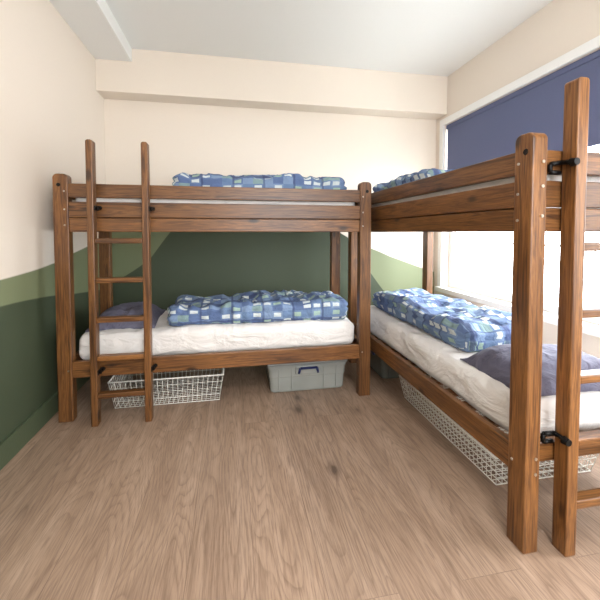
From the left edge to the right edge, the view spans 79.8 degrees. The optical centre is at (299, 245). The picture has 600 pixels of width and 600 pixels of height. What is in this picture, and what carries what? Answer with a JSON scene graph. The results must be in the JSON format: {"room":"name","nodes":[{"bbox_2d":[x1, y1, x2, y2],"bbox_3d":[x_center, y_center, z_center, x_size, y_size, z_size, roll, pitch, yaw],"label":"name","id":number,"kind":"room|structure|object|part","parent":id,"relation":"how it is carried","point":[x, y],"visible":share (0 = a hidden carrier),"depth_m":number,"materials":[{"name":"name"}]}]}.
{"room":"hostel dormitory room","nodes":[
{"label":"hostel dormitory room","id":0,"kind":"room"},
{"bbox_2d":[0,0,105,442],"bbox_3d":[-1.456,-0.257,0.830,0.150,2.910,5.690,0,2,-11],"label":"wall","id":1,"kind":"structure","parent":0,"point":[50,102],"depth_m":2.23,"materials":[{"name":"paint"}]},
{"bbox_2d":[0,377,89,470],"bbox_3d":[-1.374,1.131,0.899,0.018,0.130,5.390,0,2,-11],"label":"baseboard","id":2,"kind":"structure","parent":1,"relation":"attached to","point":[12,444],"depth_m":2.12,"materials":[{"name":"green paint"}]},
{"bbox_2d":[49,0,131,61],"bbox_3d":[-1.211,-1.649,0.716,0.310,0.120,5.180,0,2,-11],"label":"trim","id":3,"kind":"structure","parent":1,"relation":"attached to","point":[93,22],"depth_m":2.75,"materials":[{"name":"white paint"}]},
{"bbox_2d":[104,99,435,317],"bbox_3d":[-0.177,-0.374,3.888,3.500,2.910,0.150,0,2,-11],"label":"wall","id":4,"kind":"structure","parent":0,"point":[190,139],"depth_m":3.75,"materials":[{"name":"paint"}]},
{"bbox_2d":[95,49,447,119],"bbox_3d":[-0.144,-1.622,3.663,3.500,0.400,0.210,0,2,-11],"label":"ceiling beam","id":5,"kind":"structure","parent":4,"relation":"attached to","point":[151,76],"depth_m":3.54,"materials":[{"name":"beige paint"}]},
{"bbox_2d":[0,359,599,599],"bbox_3d":[0.337,1.234,1.226,3.800,0.100,5.690,0,2,-11],"label":"floor","id":6,"kind":"structure","parent":0,"point":[254,492],"depth_m":1.59,"materials":[{"name":"brown wood"}]},
{"bbox_2d":[85,139,156,426],"bbox_3d":[-1.133,0.242,2.301,0.387,1.800,0.074,0,2,-11],"label":"ladder","id":7,"kind":"object","parent":6,"relation":"on","point":[96,357],"visible":1,"depth_m":2.27,"materials":[{"name":"brown wood"}]},
{"bbox_2d":[108,368,223,408],"bbox_3d":[-0.982,1.020,2.787,0.781,0.202,0.531,0,2,-11],"label":"wire basket","id":8,"kind":"object","parent":6,"relation":"on","point":[222,372],"visible":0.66,"depth_m":2.62,"materials":[{"name":"white metal"}]},
{"bbox_2d":[52,173,370,422],"bbox_3d":[-0.590,0.319,2.888,2.126,1.600,0.838,0,2,-11],"label":"bunk bed","id":9,"kind":"object","parent":6,"relation":"on","point":[69,217],"visible":0.83,"depth_m":2.47,"materials":[{"name":"brown wood"}]},
{"bbox_3d":[-1.520,0.341,2.323,0.088,1.600,0.064,0,2,-11],"label":"post","id":10,"kind":"part","parent":9,"relation":"part of","materials":[{"name":"brown wood"}]},
{"bbox_3d":[-1.663,0.312,3.079,0.088,1.600,0.064,0,2,-11],"label":"post","id":11,"kind":"part","parent":9,"relation":"part of","materials":[{"name":"brown wood"}]},
{"bbox_3d":[-0.518,-0.240,2.478,1.947,0.100,0.034,0,2,-11],"label":"rail","id":12,"kind":"part","parent":9,"relation":"part of","materials":[{"name":"brown wood"}]},
{"bbox_3d":[-0.518,-0.361,2.473,1.947,0.088,0.034,0,2,-11],"label":"guard rail","id":13,"kind":"part","parent":9,"relation":"part of","materials":[{"name":"brown wood"}]},
{"bbox_3d":[-0.519,-0.142,2.487,1.947,0.089,0.034,0,2,-11],"label":"rail","id":14,"kind":"part","parent":9,"relation":"part of","materials":[{"name":"brown wood"}]},
{"bbox_2d":[76,198,354,205],"bbox_3d":[-0.592,-0.317,2.865,1.938,0.136,0.732,0,2,-11],"label":"mattress","id":15,"kind":"object","parent":9,"relation":"on","point":[77,199],"visible":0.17,"depth_m":2.50,"materials":[{"name":"white fabric"}]},
{"bbox_2d":[172,172,346,189],"bbox_3d":[-0.311,-0.484,2.905,1.325,0.204,0.522,0,2,-11],"label":"duvet","id":16,"kind":"object","parent":15,"relation":"on","point":[289,180],"visible":0.54,"depth_m":2.68,"materials":[{"name":"fabric"}]},
{"bbox_3d":[-0.518,0.796,2.518,1.947,0.105,0.034,0,2,-11],"label":"rail","id":17,"kind":"part","parent":9,"relation":"part of","materials":[{"name":"brown wood"}]},
{"bbox_2d":[79,311,353,359],"bbox_3d":[-0.594,0.651,2.903,1.943,0.209,0.745,0,2,-11],"label":"mattress","id":18,"kind":"object","parent":9,"relation":"on","point":[167,339],"visible":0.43,"depth_m":2.56,"materials":[{"name":"white fabric"}]},
{"bbox_2d":[85,302,165,331],"bbox_3d":[-1.305,0.512,2.757,0.442,0.121,0.582,-1,2,-14],"label":"pillow","id":19,"kind":"object","parent":18,"relation":"on","point":[132,308],"visible":0.7,"depth_m":2.59,"materials":[{"name":"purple fabric"}]},
{"bbox_2d":[167,290,347,325],"bbox_3d":[-0.332,0.474,2.915,1.395,0.191,0.587,0,2,-11],"label":"duvet","id":20,"kind":"object","parent":18,"relation":"on","point":[256,306],"visible":1,"depth_m":2.70,"materials":[{"name":"fabric"}]},
{"bbox_3d":[0.337,0.297,3.456,0.088,1.600,0.064,0,2,-11],"label":"post","id":21,"kind":"part","parent":9,"relation":"part of","materials":[{"name":"brown wood"}]},
{"bbox_3d":[0.480,0.327,2.700,0.088,1.600,0.064,0,2,-11],"label":"post","id":22,"kind":"part","parent":9,"relation":"part of","materials":[{"name":"brown wood"}]},
{"bbox_2d":[265,359,346,392],"bbox_3d":[0.024,0.998,2.984,0.650,0.233,0.484,0,2,-11],"label":"plastic storage box","id":23,"kind":"object","parent":6,"relation":"on","point":[287,377],"visible":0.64,"depth_m":2.77,"materials":[{"name":"grey plastic"}]},
{"bbox_3d":[0.022,0.896,2.992,0.630,0.018,0.460,0,2,-11],"label":"lid","id":24,"kind":"part","parent":23,"relation":"part of","materials":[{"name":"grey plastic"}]},
{"bbox_3d":[0.067,0.951,2.756,0.169,0.052,0.023,0,2,-11],"label":"handle","id":25,"kind":"part","parent":23,"relation":"part of","materials":[{"name":"blue plastic"}]},
{"bbox_2d":[370,339,418,378],"bbox_3d":[0.926,0.989,3.216,0.620,0.233,0.424,0,2,-11],"label":"plastic storage box","id":26,"kind":"object","parent":6,"relation":"on","point":[377,364],"visible":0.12,"depth_m":3.02,"materials":[{"name":"grey plastic"}]},
{"bbox_2d":[348,132,599,553],"bbox_3d":[1.062,0.336,2.455,0.838,1.600,2.126,0,2,-11],"label":"bunk bed","id":27,"kind":"object","parent":6,"relation":"on","point":[529,207],"visible":0.75,"depth_m":1.41,"materials":[{"name":"brown wood"}]},
{"bbox_3d":[0.496,0.300,3.385,0.064,1.600,0.088,0,2,-11],"label":"post","id":28,"kind":"part","parent":27,"relation":"part of","materials":[{"name":"brown wood"}]},
{"bbox_3d":[1.252,0.295,3.527,0.064,1.600,0.088,0,2,-11],"label":"post","id":29,"kind":"part","parent":27,"relation":"part of","materials":[{"name":"brown wood"}]},
{"bbox_3d":[0.673,0.801,2.401,0.034,0.105,1.947,0,2,-11],"label":"rail","id":30,"kind":"part","parent":27,"relation":"part of","materials":[{"name":"brown wood"}]},
{"bbox_3d":[0.673,-0.357,2.357,0.034,0.088,1.947,0,2,-11],"label":"guard rail","id":31,"kind":"part","parent":27,"relation":"part of","materials":[{"name":"brown wood"}]},
{"bbox_3d":[0.679,-0.137,2.366,0.034,0.089,1.947,0,2,-11],"label":"rail","id":32,"kind":"part","parent":27,"relation":"part of","materials":[{"name":"brown wood"}]},
{"bbox_3d":[0.673,-0.236,2.361,0.034,0.100,1.947,0,2,-11],"label":"rail","id":33,"kind":"part","parent":27,"relation":"part of","materials":[{"name":"brown wood"}]},
{"bbox_2d":[370,305,599,435],"bbox_3d":[1.062,0.667,2.473,0.736,0.208,1.947,0,2,-11],"label":"mattress","id":34,"kind":"object","parent":27,"relation":"on","point":[440,360],"visible":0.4,"depth_m":1.85,"materials":[{"name":"white fabric"}]},
{"bbox_2d":[372,288,511,351],"bbox_3d":[1.018,0.484,2.674,0.528,0.182,1.382,0,2,-11],"label":"duvet","id":35,"kind":"object","parent":34,"relation":"on","point":[465,326],"visible":0.98,"depth_m":2.32,"materials":[{"name":"fabric"}]},
{"bbox_2d":[460,344,599,395],"bbox_3d":[1.170,0.548,1.719,0.597,0.128,0.438,0,2,-7],"label":"pillow","id":36,"kind":"object","parent":34,"relation":"on","point":[494,361],"visible":0.48,"depth_m":1.64,"materials":[{"name":"purple fabric"}]},
{"bbox_2d":[371,175,599,207],"bbox_3d":[1.063,-0.300,2.432,0.733,0.136,1.940,0,2,-11],"label":"mattress","id":37,"kind":"object","parent":27,"relation":"on","point":[549,177],"visible":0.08,"depth_m":1.72,"materials":[{"name":"white fabric"}]},
{"bbox_2d":[372,168,454,192],"bbox_3d":[0.981,-0.471,2.834,0.533,0.185,1.027,0,2,-11],"label":"duvet","id":38,"kind":"object","parent":37,"relation":"on","point":[424,173],"visible":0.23,"depth_m":2.59,"materials":[{"name":"fabric"}]},
{"bbox_3d":[0.874,0.377,1.387,0.064,1.600,0.088,0,2,-11],"label":"post","id":39,"kind":"part","parent":27,"relation":"part of","materials":[{"name":"brown wood"}]},
{"bbox_2d":[399,375,597,484],"bbox_3d":[1.135,1.060,2.251,0.621,0.162,1.011,0,2,-11],"label":"wire basket","id":40,"kind":"object","parent":6,"relation":"on","point":[487,451],"visible":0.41,"depth_m":1.99,"materials":[{"name":"white metal"}]},
{"bbox_2d":[540,77,599,556],"bbox_3d":[1.161,0.282,1.384,0.455,1.790,0.084,0,2,-11],"label":"ladder","id":41,"kind":"object","parent":6,"relation":"on","point":[573,246],"visible":1,"depth_m":1.34,"materials":[{"name":"brown wood"}]},
{"bbox_3d":[0.993,0.729,1.338,0.032,0.032,0.022,0,2,-11],"label":"iron knob","id":42,"kind":"part","parent":41,"relation":"part of","materials":[{"name":"black metal"}]},
{"bbox_3d":[0.993,-0.305,1.298,0.032,0.032,0.022,0,2,-11],"label":"iron knob","id":43,"kind":"part","parent":41,"relation":"part of","materials":[{"name":"black metal"}]},
{"bbox_2d":[105,0,552,76],"bbox_3d":[0.337,-1.774,1.111,3.800,0.100,5.690,0,2,-11],"label":"ceiling","id":44,"kind":"structure","parent":0,"point":[425,37],"depth_m":2.95,"materials":[{"name":"white paint"}]},
{"bbox_2d":[434,0,599,358],"bbox_3d":[2.130,-0.283,1.507,0.150,2.910,5.690,0,2,-11],"label":"wall","id":45,"kind":"structure","parent":0,"point":[560,27],"depth_m":2.88,"materials":[{"name":"beige paint"}]},
{"bbox_2d":[435,125,599,337],"bbox_3d":[1.867,-0.346,2.361,0.050,1.830,3.410,0,2,-11],"label":"window frame","id":46,"kind":"structure","parent":45,"relation":"attached to","point":[587,329],"depth_m":3.58,"materials":[{"name":"white paint"}]},
{"bbox_2d":[440,35,599,281],"bbox_3d":[1.946,-0.436,2.373,0.150,1.790,3.410,0,2,-11],"label":"window","id":47,"kind":"structure","parent":45,"relation":"in","point":[593,44],"depth_m":2.96,"materials":[{"name":"white paint"}]},
{"bbox_3d":[1.692,-0.432,3.959,0.056,1.660,0.060,0,2,-11],"label":"mullion","id":48,"kind":"part","parent":47,"relation":"part of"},
{"bbox_2d":[446,49,599,169],"bbox_3d":[1.921,-0.957,2.353,0.038,0.601,3.240,0,2,-11],"label":"roller blind","id":49,"kind":"object","parent":47,"relation":"attached to","point":[492,131],"visible":0.66,"depth_m":2.91,"materials":[{"name":"blue fabric"}]},
{"bbox_2d":[448,282,599,324],"bbox_3d":[1.990,0.488,2.417,0.060,0.060,3.270,0,2,-11],"label":"frame","id":50,"kind":"object","parent":45,"relation":"attached to","point":[549,307],"visible":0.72,"depth_m":3.28,"materials":[{"name":"white paint"}]},
{"bbox_2d":[490,288,599,306],"bbox_3d":[3.933,1.188,3.335,4.050,0.130,9.000,0,2,-11],"label":"floor","id":51,"kind":"structure","parent":0,"point":[586,303],"depth_m":6.77,"materials":[{"name":"white"}]},
{"bbox_2d":[457,240,595,305],"bbox_3d":[3.120,0.581,2.900,0.031,1.115,7.508,0,2,-11],"label":"balcony railing","id":52,"kind":"object","parent":51,"relation":"on","point":[462,242],"visible":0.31,"depth_m":4.98,"materials":[{"name":"metal"}]}
]}

